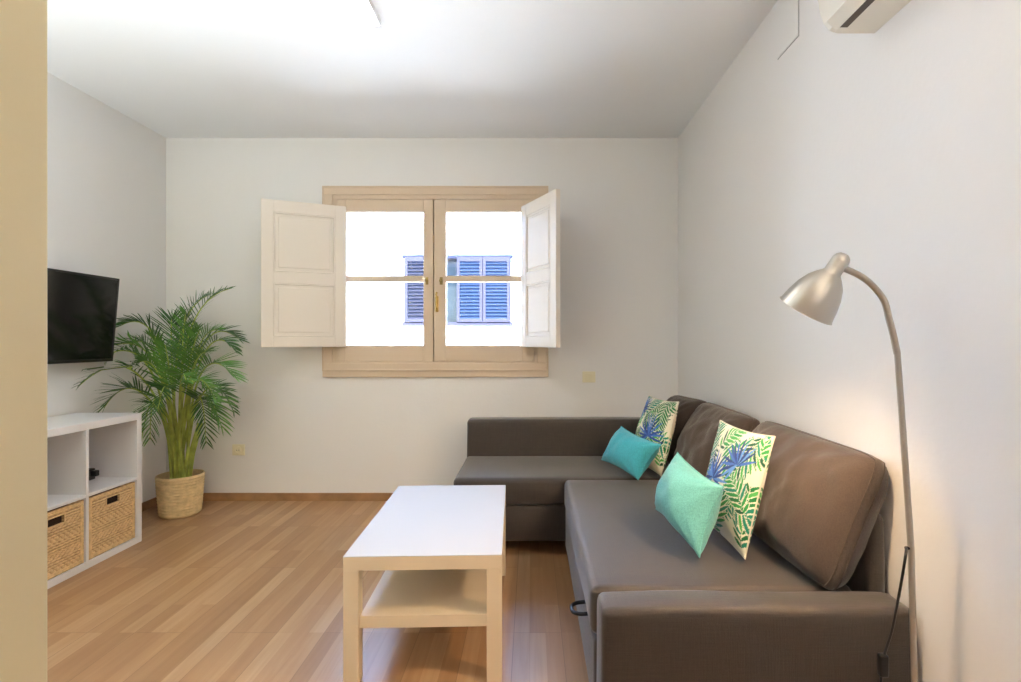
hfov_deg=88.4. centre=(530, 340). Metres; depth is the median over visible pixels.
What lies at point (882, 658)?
switch
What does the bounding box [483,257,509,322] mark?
shutter
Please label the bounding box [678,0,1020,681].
wall
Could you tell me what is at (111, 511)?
wicker basket
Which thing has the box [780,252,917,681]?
floor lamp
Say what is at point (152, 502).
baseboard
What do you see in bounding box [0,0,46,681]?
doorway
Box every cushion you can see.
[666,395,705,463]
[674,402,759,476]
[752,421,888,590]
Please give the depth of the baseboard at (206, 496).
3.94 m
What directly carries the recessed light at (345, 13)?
in the ceiling
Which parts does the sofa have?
chaise backrest, chaise seat, pull handle, seat, armrest, backrest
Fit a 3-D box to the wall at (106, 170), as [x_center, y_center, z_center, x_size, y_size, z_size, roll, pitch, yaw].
[-2.846,-0.164,1.200,0.200,2.728,6.000,0,0,0]
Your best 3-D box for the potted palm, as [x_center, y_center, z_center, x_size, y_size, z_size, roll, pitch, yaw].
[-2.322,0.408,3.482,0.881,1.583,0.883,0,0,0]
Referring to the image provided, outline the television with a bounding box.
[47,268,119,363]
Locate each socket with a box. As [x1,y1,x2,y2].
[232,444,244,454]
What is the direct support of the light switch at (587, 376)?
attached to the wall at (301, 430)
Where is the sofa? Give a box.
[454,417,910,681]
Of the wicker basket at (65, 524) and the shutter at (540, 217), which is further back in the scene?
the shutter at (540, 217)
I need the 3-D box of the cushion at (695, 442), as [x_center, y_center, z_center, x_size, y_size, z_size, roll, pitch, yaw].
[0.945,0.562,2.728,0.325,0.426,0.688,0,0,0]
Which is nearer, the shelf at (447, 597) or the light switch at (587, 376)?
the shelf at (447, 597)
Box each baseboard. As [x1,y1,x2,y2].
[142,497,156,511]
[203,493,392,500]
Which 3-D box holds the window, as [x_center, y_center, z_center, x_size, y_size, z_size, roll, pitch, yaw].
[-0.853,-0.445,3.722,2.091,1.430,0.576,0,0,0]
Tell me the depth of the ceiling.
2.91 m
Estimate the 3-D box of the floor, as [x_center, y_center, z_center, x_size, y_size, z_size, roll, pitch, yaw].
[-0.820,1.260,1.200,4.252,0.120,6.000,0,0,0]
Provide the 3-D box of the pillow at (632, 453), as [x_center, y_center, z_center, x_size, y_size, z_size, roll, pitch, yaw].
[0.545,0.613,2.906,0.178,0.230,0.464,0,0,-24]
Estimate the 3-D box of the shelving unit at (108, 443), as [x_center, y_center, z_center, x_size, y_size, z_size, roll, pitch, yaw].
[-2.530,0.815,2.765,0.389,0.770,0.770,0,0,0]
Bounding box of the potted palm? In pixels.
[74,286,248,518]
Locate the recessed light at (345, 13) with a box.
[321,0,380,26]
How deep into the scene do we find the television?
3.07 m
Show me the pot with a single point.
(179, 494)
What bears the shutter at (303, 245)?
attached to the window
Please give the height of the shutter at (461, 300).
1.013 m
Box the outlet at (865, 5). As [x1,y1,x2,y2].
[841,0,874,26]
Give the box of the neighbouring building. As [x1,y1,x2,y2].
[348,218,520,344]
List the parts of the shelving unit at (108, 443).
shelf, panel, panel, shelf, panel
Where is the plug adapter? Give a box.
[89,468,98,480]
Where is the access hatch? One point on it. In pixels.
(788, 23)
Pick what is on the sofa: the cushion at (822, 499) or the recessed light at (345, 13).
the cushion at (822, 499)
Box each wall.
[47,72,165,502]
[166,138,677,492]
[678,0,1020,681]
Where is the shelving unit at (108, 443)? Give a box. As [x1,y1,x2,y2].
[47,413,141,588]
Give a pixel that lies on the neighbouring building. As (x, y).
(379, 313)
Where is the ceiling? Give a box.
[47,0,776,137]
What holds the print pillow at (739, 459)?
on the sofa
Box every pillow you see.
[601,426,661,479]
[635,395,678,475]
[655,452,723,557]
[706,420,775,559]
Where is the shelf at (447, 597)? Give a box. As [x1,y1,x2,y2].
[360,569,486,627]
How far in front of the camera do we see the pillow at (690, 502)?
1.83 m
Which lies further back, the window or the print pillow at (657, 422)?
the window
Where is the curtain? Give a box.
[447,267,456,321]
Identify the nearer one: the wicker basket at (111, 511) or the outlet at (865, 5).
the outlet at (865, 5)
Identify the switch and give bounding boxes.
[582,371,594,381]
[877,653,888,676]
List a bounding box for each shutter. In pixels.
[261,198,345,346]
[405,257,422,322]
[457,257,482,322]
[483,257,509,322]
[521,189,559,347]
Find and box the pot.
[155,469,204,518]
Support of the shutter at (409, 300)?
hanging from the neighbouring building
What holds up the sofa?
on the floor
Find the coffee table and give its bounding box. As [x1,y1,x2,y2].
[343,485,505,681]
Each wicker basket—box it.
[47,500,83,580]
[89,482,134,559]
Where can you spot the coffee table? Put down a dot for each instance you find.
(441, 550)
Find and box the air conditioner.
[818,0,910,32]
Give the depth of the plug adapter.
3.03 m
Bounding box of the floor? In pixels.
[47,501,588,681]
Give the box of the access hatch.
[777,0,798,58]
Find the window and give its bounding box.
[261,186,559,376]
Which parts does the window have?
shutter panel, sash, knob, frame, handle, sash, shutter panel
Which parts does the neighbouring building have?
cornice, window sill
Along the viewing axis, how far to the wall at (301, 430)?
3.95 m
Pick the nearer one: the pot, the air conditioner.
the air conditioner
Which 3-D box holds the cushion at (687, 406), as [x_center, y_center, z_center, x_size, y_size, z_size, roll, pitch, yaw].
[0.924,0.558,3.280,0.334,0.413,0.366,0,0,0]
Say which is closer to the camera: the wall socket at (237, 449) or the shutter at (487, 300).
the wall socket at (237, 449)

